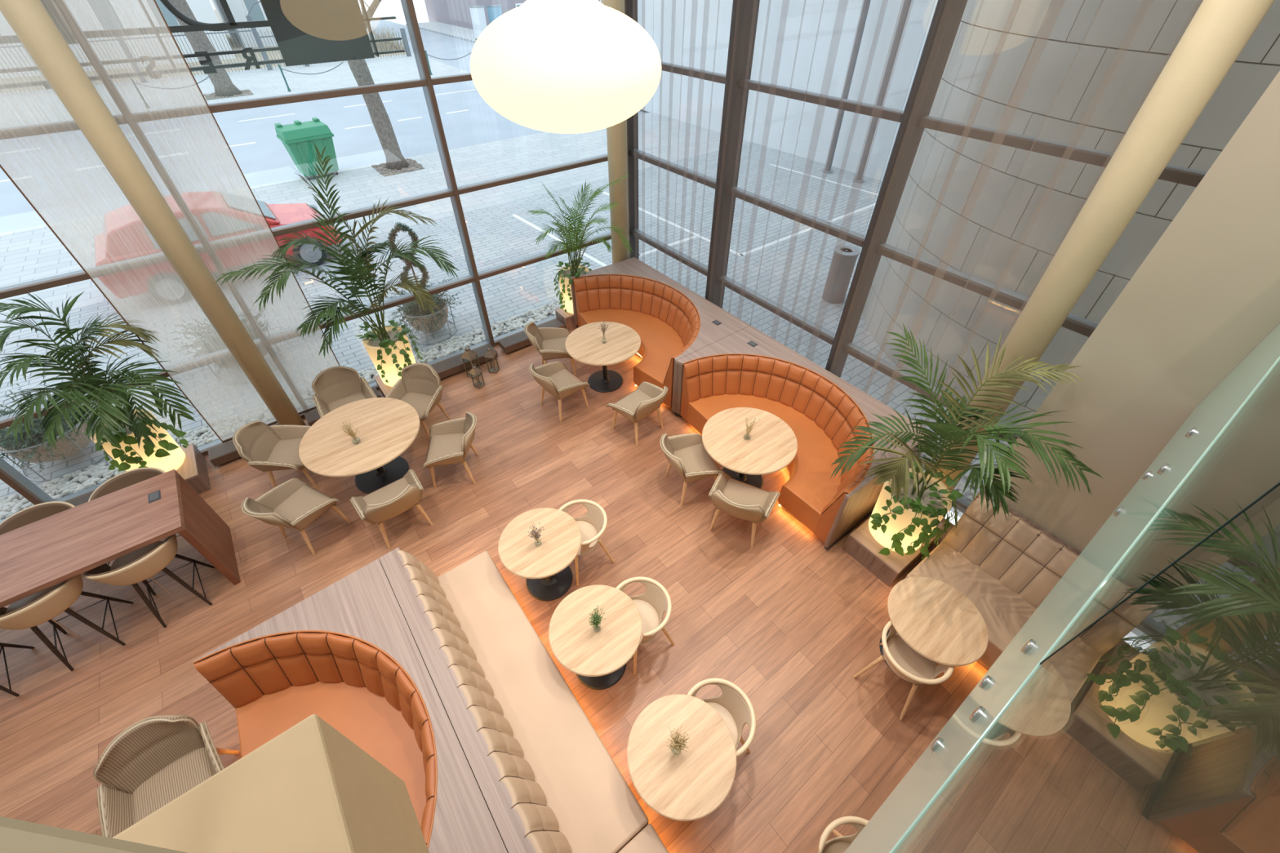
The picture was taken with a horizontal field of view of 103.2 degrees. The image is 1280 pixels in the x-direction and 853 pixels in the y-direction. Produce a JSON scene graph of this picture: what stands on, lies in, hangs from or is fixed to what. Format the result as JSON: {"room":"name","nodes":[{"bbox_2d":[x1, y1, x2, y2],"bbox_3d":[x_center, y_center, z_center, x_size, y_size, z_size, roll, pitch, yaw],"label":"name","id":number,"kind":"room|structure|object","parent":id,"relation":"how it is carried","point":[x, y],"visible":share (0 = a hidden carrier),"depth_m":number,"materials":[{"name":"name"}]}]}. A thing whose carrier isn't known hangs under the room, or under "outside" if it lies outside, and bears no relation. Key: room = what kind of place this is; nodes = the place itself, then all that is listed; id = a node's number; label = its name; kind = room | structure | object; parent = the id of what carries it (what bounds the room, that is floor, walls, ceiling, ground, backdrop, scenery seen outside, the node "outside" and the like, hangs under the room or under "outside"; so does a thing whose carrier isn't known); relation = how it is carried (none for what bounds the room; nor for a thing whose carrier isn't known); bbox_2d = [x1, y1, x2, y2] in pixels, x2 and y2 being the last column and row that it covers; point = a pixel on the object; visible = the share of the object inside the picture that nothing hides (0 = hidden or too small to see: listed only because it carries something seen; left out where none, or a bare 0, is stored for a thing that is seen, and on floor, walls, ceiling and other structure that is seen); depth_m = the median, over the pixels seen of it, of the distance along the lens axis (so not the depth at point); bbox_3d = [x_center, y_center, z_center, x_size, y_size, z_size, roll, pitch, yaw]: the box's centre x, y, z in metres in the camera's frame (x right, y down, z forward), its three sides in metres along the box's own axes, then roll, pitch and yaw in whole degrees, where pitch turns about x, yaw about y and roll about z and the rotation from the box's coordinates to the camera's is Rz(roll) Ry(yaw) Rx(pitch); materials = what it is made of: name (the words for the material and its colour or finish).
{"room":"restaurant","nodes":[
{"label":"restaurant","id":0,"kind":"room"},
{"bbox_2d":[111,714,429,852],"bbox_3d":[-2.307,3.541,-0.823,6.450,0.800,3.970,-28,50,-26],"label":"column","id":1,"kind":"structure","parent":0,"point":[308,788],"depth_m":1.33,"materials":[{"name":"paint"}]},
{"bbox_2d":[0,816,186,852],"bbox_3d":[-0.600,0.756,0.732,1.570,1.100,0.160,5,44,6],"label":"wall","id":2,"kind":"structure","parent":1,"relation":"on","point":[16,836],"depth_m":0.40,"materials":[{"name":"beige"}]},
{"bbox_2d":[0,0,630,523],"bbox_3d":[-4.937,-2.755,5.139,11.750,7.020,0.240,-28,50,-26],"label":"window","id":3,"kind":"structure","parent":0,"point":[9,474],"depth_m":6.34,"materials":[{"name":"brown metal"}]},
{"bbox_2d":[0,0,340,443],"bbox_3d":[-4.989,-2.613,4.924,1.740,6.810,0.080,-28,50,-26],"label":"sheer curtain","id":4,"kind":"object","parent":3,"relation":"attached to","point":[91,204],"visible":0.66,"depth_m":5.17,"materials":[{"name":"white"}]},
{"bbox_2d":[0,328,987,852],"bbox_3d":[-1.765,3.137,4.057,12.120,0.120,11.420,-28,50,-26],"label":"floor","id":5,"kind":"structure","parent":0,"point":[787,620],"depth_m":5.20,"materials":[{"name":"brown wood"}]},
{"bbox_2d":[0,501,110,565],"bbox_3d":[-5.944,1.296,5.248,0.698,0.957,0.546,-28,50,-26],"label":"bar stool","id":6,"kind":"object","parent":5,"relation":"on","point":[36,513],"visible":0.23,"depth_m":5.09,"materials":[{"name":"leather"}]},
{"bbox_2d":[0,573,133,671],"bbox_3d":[-5.407,1.769,4.744,0.698,0.957,0.546,-28,50,-26],"label":"bar stool","id":7,"kind":"object","parent":5,"relation":"on","point":[40,607],"visible":0.95,"depth_m":4.54,"materials":[{"name":"brown metal"}]},
{"bbox_2d":[0,469,240,608],"bbox_3d":[-5.967,1.776,4.672,3.400,1.042,0.910,-28,50,-26],"label":"bar table","id":8,"kind":"object","parent":5,"relation":"on","point":[40,555],"visible":1,"depth_m":4.80,"materials":[{"name":"brown wood"}]},
{"bbox_2d":[88,466,179,537],"bbox_3d":[-5.339,0.979,5.580,0.698,0.957,0.546,-28,50,-26],"label":"bar stool","id":9,"kind":"object","parent":5,"relation":"on","point":[132,477],"visible":0.14,"depth_m":5.41,"materials":[{"name":"leather"}]},
{"bbox_2d":[82,533,214,627],"bbox_3d":[-4.804,1.479,5.048,0.698,0.957,0.546,-28,50,-26],"label":"bar stool","id":10,"kind":"object","parent":5,"relation":"on","point":[132,568],"visible":0.93,"depth_m":4.82,"materials":[{"name":"beige leather"}]},
{"bbox_2d":[0,0,306,425],"bbox_3d":[-4.904,-2.470,4.837,0.270,7.020,0.270,-28,50,-26],"label":"column","id":11,"kind":"structure","parent":5,"relation":"on","point":[29,20],"depth_m":4.86,"materials":[{"name":"beige paint"}]},
{"bbox_2d":[93,715,239,838],"bbox_3d":[-3.535,2.690,3.848,0.719,0.835,0.699,-31,51,-28],"label":"upholstered armchair","id":12,"kind":"object","parent":5,"relation":"on","point":[154,761],"visible":0.82,"depth_m":3.78,"materials":[{"name":"beige"}]},
{"bbox_2d":[124,443,210,493],"bbox_3d":[-5.965,0.656,6.412,0.720,0.280,0.700,-28,50,-26],"label":"pedestal","id":13,"kind":"object","parent":5,"relation":"on","point":[193,469],"visible":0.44,"depth_m":6.41,"materials":[{"name":"brown wood"}]},
{"bbox_2d":[0,291,196,472],"bbox_3d":[-5.795,-0.251,5.520,1.396,2.263,1.462,-28,50,-26],"label":"potted palm","id":14,"kind":"object","parent":13,"relation":"on","point":[134,438],"visible":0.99,"depth_m":5.31,"materials":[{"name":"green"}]},
{"bbox_2d":[90,408,185,472],"bbox_3d":[-6.013,0.239,6.126,0.580,0.720,0.580,-28,50,-26],"label":"planter","id":15,"kind":"object","parent":14,"relation":"on","point":[163,442],"depth_m":5.99,"materials":[{"name":"beige"}]},
{"bbox_2d":[207,423,277,466],"bbox_3d":[-5.346,0.261,6.909,0.830,0.169,0.260,-28,50,-26],"label":"ledge","id":16,"kind":"object","parent":5,"relation":"on","point":[225,452],"depth_m":6.72,"materials":[{"name":"brown"}]},
{"bbox_2d":[232,420,318,489],"bbox_3d":[-4.463,0.349,6.330,0.699,0.835,0.719,-5,44,-5],"label":"upholstered armchair","id":17,"kind":"object","parent":5,"relation":"on","point":[264,448],"visible":0.91,"depth_m":6.23,"materials":[{"name":"beige"}]},
{"bbox_2d":[240,478,351,555],"bbox_3d":[-3.850,0.974,5.665,0.719,0.835,0.699,19,47,20],"label":"upholstered armchair","id":18,"kind":"object","parent":5,"relation":"on","point":[293,504],"visible":1,"depth_m":5.64,"materials":[{"name":"beige"}]},
{"bbox_2d":[193,630,437,848],"bbox_3d":[-2.105,2.656,3.749,1.346,1.004,2.738,-28,50,-26],"label":"sofa","id":19,"kind":"object","parent":5,"relation":"on","point":[273,684],"visible":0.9,"depth_m":4.07,"materials":[{"name":"orange leather"}]},
{"bbox_2d":[311,365,377,417],"bbox_3d":[-4.052,-0.316,7.031,0.719,0.835,0.699,-28,50,-26],"label":"upholstered armchair","id":20,"kind":"object","parent":5,"relation":"on","point":[334,387],"visible":0.74,"depth_m":6.99,"materials":[{"name":"beige fabric"}]},
{"bbox_2d":[298,397,420,493],"bbox_3d":[-3.371,0.352,6.382,1.353,0.745,1.353,-28,50,-26],"label":"round table","id":21,"kind":"object","parent":5,"relation":"on","point":[387,427],"visible":0.94,"depth_m":6.14,"materials":[{"name":"brown wood"}]},
{"bbox_2d":[192,546,536,852],"bbox_3d":[-1.636,2.910,3.481,1.610,1.000,4.045,-28,50,-26],"label":"surround","id":22,"kind":"object","parent":5,"relation":"on","point":[378,604],"depth_m":3.83,"materials":[{"name":"brown wood"}]},
{"bbox_2d":[378,546,536,852],"bbox_3d":[-1.069,2.263,3.464,0.180,0.040,4.045,-28,50,-26],"label":"countertop","id":23,"kind":"structure","parent":22,"relation":"on","point":[510,826],"depth_m":3.66,"materials":[{"name":"brown wood"}]},
{"bbox_2d":[350,469,433,548],"bbox_3d":[-2.782,0.895,5.743,0.719,0.835,0.699,-29,50,-27],"label":"upholstered armchair","id":24,"kind":"object","parent":5,"relation":"on","point":[393,500],"visible":1,"depth_m":5.61,"materials":[{"name":"beige"}]},
{"bbox_2d":[373,361,417,397],"bbox_3d":[-3.597,-0.627,7.758,0.660,0.280,0.600,-28,50,-26],"label":"pedestal","id":25,"kind":"object","parent":5,"relation":"on","point":[384,388],"visible":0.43,"depth_m":7.55,"materials":[{"name":"brown wood"}]},
{"bbox_2d":[215,142,459,386],"bbox_3d":[-3.643,-1.778,6.483,2.646,3.145,1.353,-28,50,-26],"label":"potted palm","id":26,"kind":"object","parent":25,"relation":"on","point":[388,348],"visible":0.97,"depth_m":6.45,"materials":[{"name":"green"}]},
{"bbox_2d":[362,325,415,386],"bbox_3d":[-3.611,-1.009,7.420,0.580,0.740,0.580,-28,50,-26],"label":"planter","id":27,"kind":"object","parent":26,"relation":"on","point":[388,371],"depth_m":7.18,"materials":[{"name":"beige"}]},
{"bbox_2d":[385,362,449,439],"bbox_3d":[-3.077,-0.351,7.063,0.719,0.835,0.699,10,44,11],"label":"upholstered armchair","id":28,"kind":"object","parent":5,"relation":"on","point":[420,386],"visible":0.84,"depth_m":7.02,"materials":[{"name":"beige"}]},
{"bbox_2d":[422,411,478,488],"bbox_3d":[-2.325,0.273,6.399,0.699,0.835,0.719,-6,44,-6],"label":"upholstered armchair","id":29,"kind":"object","parent":5,"relation":"on","point":[451,441],"visible":1,"depth_m":6.34,"materials":[{"name":"beige"}]},
{"bbox_2d":[431,344,497,379],"bbox_3d":[-2.901,-1.021,8.252,1.150,0.169,0.260,-28,50,-26],"label":"ledge","id":30,"kind":"object","parent":5,"relation":"on","point":[448,367],"depth_m":8.15,"materials":[{"name":"brown"}]},
{"bbox_2d":[497,319,564,353],"bbox_3d":[-1.865,-1.563,8.820,1.150,0.169,0.260,-28,50,-26],"label":"ledge","id":31,"kind":"object","parent":5,"relation":"on","point":[514,342],"depth_m":8.63,"materials":[{"name":"brown"}]},
{"bbox_2d":[397,550,668,852],"bbox_3d":[-0.748,2.456,3.951,0.740,1.009,3.980,-27,50,-25],"label":"tufted bench","id":32,"kind":"object","parent":5,"relation":"on","point":[566,790],"visible":1,"depth_m":4.01,"materials":[{"name":"beige leather"}]},
{"bbox_2d":[497,507,581,601],"bbox_3d":[-0.986,1.397,5.265,0.813,0.745,0.813,-28,50,-26],"label":"round table","id":33,"kind":"object","parent":5,"relation":"on","point":[547,571],"visible":1,"depth_m":5.03,"materials":[{"name":"brown wood"}]},
{"bbox_2d":[524,321,576,376],"bbox_3d":[-1.403,-1.214,7.968,0.699,0.835,0.719,-9,44,-9],"label":"upholstered armchair","id":34,"kind":"object","parent":5,"relation":"on","point":[549,342],"visible":0.92,"depth_m":7.92,"materials":[{"name":"beige"}]},
{"bbox_2d":[528,361,590,422],"bbox_3d":[-1.194,-0.573,7.289,0.699,0.835,0.719,-31,51,-28],"label":"upholstered armchair","id":35,"kind":"object","parent":5,"relation":"on","point":[555,378],"visible":1,"depth_m":7.26,"materials":[{"name":"beige"}]},
{"bbox_2d":[555,308,577,330],"bbox_3d":[-0.913,-2.158,9.365,1.260,0.280,0.350,-28,50,-26],"label":"pedestal","id":36,"kind":"object","parent":5,"relation":"on","point":[566,318],"visible":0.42,"depth_m":9.03,"materials":[{"name":"brown wood"}]},
{"bbox_2d":[526,174,635,313],"bbox_3d":[-0.918,-2.824,8.244,1.590,2.228,1.186,-28,50,-26],"label":"potted palm","id":37,"kind":"object","parent":36,"relation":"on","point":[570,269],"visible":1,"depth_m":8.07,"materials":[{"name":"green"}]},
{"bbox_2d":[557,264,589,313],"bbox_3d":[-1.133,-2.405,8.913,0.540,0.700,0.540,-28,50,-26],"label":"planter","id":38,"kind":"object","parent":37,"relation":"on","point":[567,298],"depth_m":8.71,"materials":[{"name":"beige"}]},
{"bbox_2d":[559,499,614,586],"bbox_3d":[-0.614,1.223,5.473,0.554,0.717,0.572,-31,51,-28],"label":"bentwood chair","id":39,"kind":"object","parent":5,"relation":"on","point":[593,525],"visible":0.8,"depth_m":5.40,"materials":[{"name":"beige wood"}]},
{"bbox_2d":[548,585,642,689],"bbox_3d":[-0.382,1.998,4.625,0.803,0.745,0.803,-28,50,-26],"label":"round table","id":40,"kind":"object","parent":5,"relation":"on","point":[598,660],"visible":1,"depth_m":4.36,"materials":[{"name":"brown wood"}]},
{"bbox_2d":[564,321,640,392],"bbox_3d":[-0.546,-0.990,7.788,1.123,0.745,1.123,-28,50,-26],"label":"round table","id":41,"kind":"object","parent":5,"relation":"on","point":[584,344],"visible":0.99,"depth_m":7.57,"materials":[{"name":"brown wood"}]},
{"bbox_2d":[600,0,629,263],"bbox_3d":[-0.354,-4.862,7.345,0.310,7.020,0.310,-28,50,-26],"label":"column","id":42,"kind":"structure","parent":5,"relation":"on","point":[616,135],"depth_m":8.08,"materials":[{"name":"beige paint"}]},
{"bbox_2d":[573,274,700,408],"bbox_3d":[0.106,-1.537,8.175,1.310,1.004,2.775,-26,49,-24],"label":"sofa","id":43,"kind":"object","parent":5,"relation":"on","point":[667,323],"visible":0.88,"depth_m":8.38,"materials":[{"name":"orange leather"}]},
{"bbox_2d":[605,382,668,446],"bbox_3d":[0.025,-0.239,6.929,0.719,0.835,0.699,-34,53,-31],"label":"upholstered armchair","id":44,"kind":"object","parent":5,"relation":"on","point":[647,397],"visible":1,"depth_m":6.88,"materials":[{"name":"beige"}]},
{"bbox_2d":[615,576,675,675],"bbox_3d":[0.010,1.854,4.801,0.554,0.717,0.572,-23,48,-22],"label":"bentwood chair","id":45,"kind":"object","parent":5,"relation":"on","point":[651,605],"visible":0.73,"depth_m":4.72,"materials":[{"name":"beige wood"}]},
{"bbox_2d":[626,694,736,821],"bbox_3d":[0.303,2.640,3.943,0.793,0.745,0.793,-28,50,-26],"label":"round table","id":46,"kind":"object","parent":5,"relation":"on","point":[690,785],"visible":0.96,"depth_m":3.66,"materials":[{"name":"brown wood"}]},
{"bbox_2d":[659,432,724,506],"bbox_3d":[0.578,0.464,6.182,0.699,0.835,0.719,-14,45,-14],"label":"upholstered armchair","id":47,"kind":"object","parent":5,"relation":"on","point":[686,453],"visible":0.98,"depth_m":6.14,"materials":[{"name":"beige"}]},
{"bbox_2d":[686,678,755,757],"bbox_3d":[0.613,2.478,4.138,0.554,0.717,0.572,-22,47,-21],"label":"bentwood chair","id":48,"kind":"object","parent":5,"relation":"on","point":[733,705],"visible":0.48,"depth_m":4.06,"materials":[{"name":"beige wood"}]},
{"bbox_2d":[708,471,780,547],"bbox_3d":[1.130,0.901,5.717,0.719,0.835,0.699,19,47,20],"label":"upholstered armchair","id":49,"kind":"object","parent":5,"relation":"on","point":[740,500],"visible":1,"depth_m":5.68,"materials":[{"name":"beige"}]},
{"bbox_2d":[702,407,797,488],"bbox_3d":[1.305,0.408,6.299,1.123,0.745,1.123,-28,50,-26],"label":"round table","id":50,"kind":"object","parent":5,"relation":"on","point":[772,446],"visible":0.94,"depth_m":6.02,"materials":[{"name":"brown wood"}]},
{"bbox_2d":[569,257,930,551],"bbox_3d":[0.981,-0.806,7.393,1.537,1.009,5.695,-28,50,-26],"label":"surround","id":51,"kind":"object","parent":5,"relation":"on","point":[720,332],"visible":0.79,"depth_m":6.88,"materials":[{"name":"brown wood"}]},
{"bbox_2d":[569,257,750,361],"bbox_3d":[0.171,-1.944,7.910,1.425,0.040,2.873,-28,50,-26],"label":"countertop","id":52,"kind":"structure","parent":51,"relation":"on","point":[709,332],"depth_m":7.73,"materials":[{"name":"brown wood"}]},
{"bbox_2d":[675,325,928,499],"bbox_3d":[1.849,-0.366,6.231,1.537,0.040,2.818,-28,50,-26],"label":"countertop","id":53,"kind":"structure","parent":51,"relation":"on","point":[735,343],"depth_m":6.61,"materials":[{"name":"brown wood"}]},
{"bbox_2d":[680,353,874,542],"bbox_3d":[1.858,0.030,6.508,1.327,1.004,2.698,-26,49,-24],"label":"sofa","id":54,"kind":"object","parent":5,"relation":"on","point":[821,417],"visible":0.88,"depth_m":6.56,"materials":[{"name":"orange leather"}]},
{"bbox_2d":[817,816,868,852],"bbox_3d":[1.439,3.093,3.483,0.554,0.717,0.572,-24,48,-23],"label":"bentwood chair","id":55,"kind":"object","parent":5,"relation":"on","point":[839,844],"visible":0.59,"depth_m":3.44,"materials":[{"name":"beige wood"}]},
{"bbox_2d":[842,517,944,586],"bbox_3d":[2.874,1.258,5.727,0.960,0.285,0.600,-28,50,-26],"label":"pedestal","id":56,"kind":"object","parent":5,"relation":"on","point":[860,544],"visible":0.44,"depth_m":5.49,"materials":[{"name":"brown wood"}]},
{"bbox_2d":[830,323,1103,559],"bbox_3d":[2.714,0.388,4.694,1.390,2.400,1.950,-17,46,-17],"label":"potted palm","id":57,"kind":"object","parent":56,"relation":"on","point":[910,504],"visible":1,"depth_m":4.51,"materials":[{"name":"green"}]},
{"bbox_2d":[853,620,954,720],"bbox_3d":[2.336,2.123,4.505,0.554,0.717,0.572,-27,49,-25],"label":"bentwood chair","id":58,"kind":"object","parent":5,"relation":"on","point":[911,666],"visible":0.87,"depth_m":4.40,"materials":[{"name":"beige wood"}]},
{"bbox_2d":[879,576,988,670],"bbox_3d":[2.591,1.937,4.674,0.803,0.745,0.803,-28,50,-26],"label":"round table","id":59,"kind":"object","parent":5,"relation":"on","point":[934,618],"visible":0.79,"depth_m":4.40,"materials":[{"name":"brown wood"}]},
{"bbox_2d":[905,494,1078,670],"bbox_3d":[3.742,1.864,4.564,1.010,0.994,2.300,-28,50,-26],"label":"bench","id":60,"kind":"object","parent":5,"relation":"on","point":[1001,565],"visible":0.38,"depth_m":4.89,"materials":[{"name":"beige leather"}]},
{"bbox_2d":[933,0,1275,493],"bbox_3d":[3.370,-1.467,3.734,0.300,7.020,0.300,-28,50,-26],"label":"column","id":61,"kind":"structure","parent":5,"relation":"on","point":[1219,31],"depth_m":3.39,"materials":[{"name":"beige paint"}]},
{"bbox_2d":[868,468,951,552],"bbox_3d":[2.808,0.910,5.356,0.630,0.730,0.630,-28,50,-26],"label":"planter","id":62,"kind":"object","parent":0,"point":[926,523],"depth_m":5.12,"materials":[{"name":"beige"}]},
{"bbox_2d":[906,466,1279,852],"bbox_3d":[2.897,1.377,1.512,4.690,0.500,2.750,-28,50,-26],"label":"handrail","id":63,"kind":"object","parent":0,"point":[1164,736],"depth_m":1.59,"materials":[{"name":"brown"}]},
{"bbox_2d":[844,324,1279,852],"bbox_3d":[2.057,0.345,2.064,4.695,1.409,0.024,-28,50,-26],"label":"glass railing","id":64,"kind":"object","parent":63,"relation":"attached to","point":[932,771],"visible":0.91,"depth_m":1.92,"materials":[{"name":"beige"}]},
{"bbox_2d":[892,358,1279,852],"bbox_3d":[2.049,0.151,1.889,4.690,1.930,0.040,-28,50,-26],"label":"glass balustrade","id":65,"kind":"object","parent":64,"relation":"attached to","point":[1246,451],"visible":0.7,"depth_m":1.31,"materials":[{"name":"teal"}]},
{"bbox_2d":[960,71,1279,552],"bbox_3d":[5.735,0.475,1.725,0.750,7.100,6.550,-28,50,-26],"label":"wall","id":66,"kind":"structure","parent":0,"point":[1206,295],"depth_m":3.53,"materials":[{"name":"paint"}]},
{"bbox_2d":[626,0,1206,513],"bbox_3d":[1.891,-3.322,5.704,0.325,7.020,6.900,-28,50,-26],"label":"window","id":67,"kind":"structure","parent":66,"relation":"in","point":[948,14],"depth_m":5.81,"materials":[{"name":"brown metal"}]},
{"bbox_3d":[-1.119,-1.677,-1.277,12.900,0.200,13.700,-28,50,-26],"label":"ceiling","id":68,"kind":"structure","parent":0,"visible":0},
{"bbox_2d":[470,0,661,133],"bbox_3d":[-0.548,-3.504,3.027,1.409,3.060,1.409,-28,50,-26],"label":"pendant lamp","id":69,"kind":"object","parent":68,"relation":"hanging from","point":[553,66],"visible":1,"depth_m":3.36,"materials":[{"name":"white glass"}]},
{"label":"outside","id":70,"kind":"structure","parent":0,"visible":0},
{"bbox_2d":[2,0,404,88],"bbox_3d":[-5.140,-3.958,4.623,5.560,1.360,0.064,-28,50,-26],"label":"sign","id":71,"kind":"object","parent":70,"point":[305,32],"visible":0.58,"depth_m":5.64,"materials":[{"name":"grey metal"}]},
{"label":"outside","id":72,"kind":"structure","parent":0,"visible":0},
{"bbox_2d":[666,198,1013,517],"bbox_3d":[20.127,-4.007,11.649,34.400,0.280,21.560,-28,50,-26],"label":"paving","id":73,"kind":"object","parent":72,"point":[791,273],"depth_m":9.94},
{"bbox_2d":[637,0,937,181],"bbox_3d":[15.057,-15.138,14.376,19.200,12.250,27.400,-28,50,-26],"label":"building","id":74,"kind":"structure","parent":73,"relation":"on","point":[805,45],"depth_m":15.57,"materials":[{"name":"silver metal"}]},
{"bbox_2d":[822,244,860,303],"bbox_3d":[3.785,-2.876,9.612,0.470,0.990,0.470,-28,50,-26],"label":"litter bin","id":75,"kind":"object","parent":73,"relation":"on","point":[844,258],"visible":1,"depth_m":9.43,"materials":[{"name":"silver metal"}]},
{"bbox_2d":[862,0,1279,431],"bbox_3d":[8.003,-4.796,5.981,7.823,8.800,7.840,-28,50,-26],"label":"sheer curtain","id":76,"kind":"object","parent":73,"relation":"on","point":[1078,73],"visible":0.59,"depth_m":5.78,"materials":[{"name":"grey"}]},
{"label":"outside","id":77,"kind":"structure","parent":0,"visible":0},
{"bbox_2d":[0,9,413,93],"bbox_3d":[-66.415,-18.057,27.131,93.000,0.450,48.500,-28,50,-26],"label":"ground","id":78,"kind":"structure","parent":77,"point":[217,15],"depth_m":32.49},
{"bbox_2d":[0,0,235,78],"bbox_3d":[-34.572,-27.601,30.223,12.800,9.250,13.400,-28,50,-26],"label":"building","id":79,"kind":"structure","parent":78,"relation":"on","point":[203,11],"depth_m":30.33,"materials":[{"name":"white paint"}]},
{"bbox_2d":[211,0,277,48],"bbox_3d":[-28.043,-33.674,37.344,7.300,8.250,10.400,-28,50,-26],"label":"building","id":80,"kind":"structure","parent":78,"relation":"on","point":[239,9],"depth_m":35.33,"materials":[{"name":"white paint"}]},
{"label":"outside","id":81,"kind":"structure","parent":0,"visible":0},
{"bbox_2d":[0,53,470,124],"bbox_3d":[-41.099,-6.627,14.796,73.000,0.400,8.900,-28,50,-26],"label":"sidewalk","id":82,"kind":"structure","parent":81,"point":[262,82],"depth_m":27.21,"materials":[{"name":"concrete"}]},
{"bbox_2d":[0,0,411,93],"bbox_3d":[-23.179,-20.324,26.704,21.422,3.026,0.220,-28,50,-26],"label":"iron fence","id":83,"kind":"object","parent":82,"relation":"on","point":[248,17],"visible":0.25,"depth_m":27.96,"materials":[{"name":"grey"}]},
{"bbox_2d":[168,0,253,100],"bbox_3d":[-19.948,-18.818,21.052,4.195,8.677,4.809,24,48,23],"label":"street tree","id":84,"kind":"object","parent":82,"relation":"on","point":[224,86],"visible":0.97,"depth_m":22.93,"materials":[{"name":"grey plant"}]},
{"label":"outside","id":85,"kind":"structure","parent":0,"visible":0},
{"bbox_2d":[0,142,882,519],"bbox_3d":[-2.365,-4.081,11.843,70.000,0.280,5.940,-28,50,-26],"label":"paving","id":86,"kind":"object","parent":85,"point":[497,237],"visible":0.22,"depth_m":11.55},
{"bbox_2d":[0,370,105,480],"bbox_3d":[-7.848,0.006,6.599,1.482,1.000,1.403,11,45,12],"label":"planter","id":87,"kind":"object","parent":86,"relation":"on","point":[29,451],"visible":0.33,"depth_m":6.46,"materials":[{"name":"silver metal"}]},
{"bbox_2d":[0,406,95,462],"bbox_3d":[-7.781,0.143,6.761,0.920,0.400,0.920,-28,50,-26],"label":"bowl","id":88,"kind":"object","parent":87,"relation":"on","point":[72,445],"depth_m":6.52,"materials":[{"name":"glass"}]},
{"bbox_2d":[95,191,342,303],"bbox_3d":[-8.561,-3.914,10.403,4.070,1.500,2.000,-29,50,-27],"label":"parked car","id":89,"kind":"object","parent":86,"relation":"on","point":[276,215],"visible":0.29,"depth_m":10.67,"materials":[{"name":"red paint"}]},
{"bbox_2d":[383,221,461,344],"bbox_3d":[-3.744,-2.423,8.452,1.343,1.957,1.318,-15,45,-15],"label":"planter","id":90,"kind":"object","parent":86,"relation":"on","point":[419,319],"visible":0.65,"depth_m":8.56,"materials":[{"name":"silver metal"}]},
{"bbox_2d":[404,297,448,333],"bbox_3d":[-3.718,-1.916,8.919,0.720,0.400,0.720,-28,50,-26],"label":"bowl","id":91,"kind":"object","parent":90,"relation":"on","point":[416,323],"depth_m":8.67,"materials":[{"name":"glass"}]},
{"bbox_2d":[0,298,984,519],"bbox_3d":[-2.893,-0.647,7.959,14.104,0.105,6.180,-5,44,-4],"label":"pebbles","id":92,"kind":"object","parent":86,"relation":"on","point":[11,505],"visible":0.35,"depth_m":7.09,"materials":[{"name":"gravel"}]},
{"bbox_2d":[511,164,878,266],"bbox_3d":[1.885,-5.898,13.539,9.030,0.001,5.333,-28,50,-26],"label":"parking lines","id":93,"kind":"object","parent":86,"relation":"on","point":[597,261],"visible":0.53,"depth_m":12.32,"materials":[{"name":"white paint"}]},
{"bbox_2d":[822,0,871,173],"bbox_3d":[5.731,-9.470,13.952,0.320,4.600,0.320,-28,50,-26],"label":"post","id":94,"kind":"object","parent":86,"relation":"on","point":[828,169],"visible":1,"depth_m":13.85,"materials":[{"name":"grey metal"}]},
{"bbox_2d":[852,0,911,182],"bbox_3d":[6.396,-8.870,13.313,0.320,4.600,0.320,-28,50,-26],"label":"post","id":95,"kind":"object","parent":86,"relation":"on","point":[905,8],"visible":1,"depth_m":13.18,"materials":[{"name":"grey metal"}]},
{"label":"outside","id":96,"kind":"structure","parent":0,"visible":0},
{"bbox_2d":[0,111,751,326],"bbox_3d":[-5.898,-7.269,15.236,70.000,0.279,5.750,-28,50,-26],"label":"road","id":97,"kind":"structure","parent":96,"point":[35,252],"depth_m":14.80,"materials":[{"name":"asphalt"}]},
{"bbox_2d":[274,117,338,180],"bbox_3d":[-9.693,-8.144,14.958,1.300,1.400,0.970,-31,51,-28],"label":"container","id":98,"kind":"object","parent":97,"relation":"on","point":[298,138],"visible":0.9,"depth_m":14.61,"materials":[{"name":"teal plastic"}]},
{"bbox_2d":[346,0,424,176],"bbox_3d":[-7.951,-11.158,13.221,4.559,8.204,4.534,8,44,8],"label":"street tree","id":99,"kind":"object","parent":97,"relation":"on","point":[396,163],"visible":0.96,"depth_m":15.05,"materials":[{"name":"grey plant"}]},
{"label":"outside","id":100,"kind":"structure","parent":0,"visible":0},
{"bbox_2d":[361,13,475,72],"bbox_3d":[-21.432,-33.477,43.210,5.600,0.299,47.400,-28,50,-26],"label":"street","id":101,"kind":"structure","parent":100,"point":[436,45],"depth_m":37.08,"materials":[{"name":"asphalt"}]},
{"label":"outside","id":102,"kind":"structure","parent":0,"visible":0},
{"bbox_2d":[405,21,476,42],"bbox_3d":[11.298,-42.051,52.012,61.400,0.400,27.400,-28,50,-26],"label":"pavement","id":103,"kind":"structure","parent":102,"point":[457,32],"depth_m":42.70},
{"bbox_2d":[468,4,486,39],"bbox_3d":[-11.817,-29.689,37.316,0.660,1.980,0.900,31,52,29],"label":"tall cabinet","id":104,"kind":"object","parent":103,"relation":"on","point":[477,11],"visible":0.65,"depth_m":36.98,"materials":[{"name":"silver metal"}]},
{"bbox_2d":[424,0,600,29],"bbox_3d":[-9.745,-41.402,43.972,14.900,10.250,16.400,-28,50,-26],"label":"building","id":105,"kind":"structure","parent":103,"relation":"on","point":[454,12],"depth_m":43.61,"materials":[{"name":"white paint"}]},
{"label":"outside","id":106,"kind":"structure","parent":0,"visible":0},
{"bbox_2d":[0,80,649,232],"bbox_3d":[-7.689,-14.495,23.033,140.000,0.286,13.350,-28,50,-26],"label":"street","id":107,"kind":"structure","parent":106,"point":[467,119],"depth_m":19.46,"materials":[{"name":"asphalt"}]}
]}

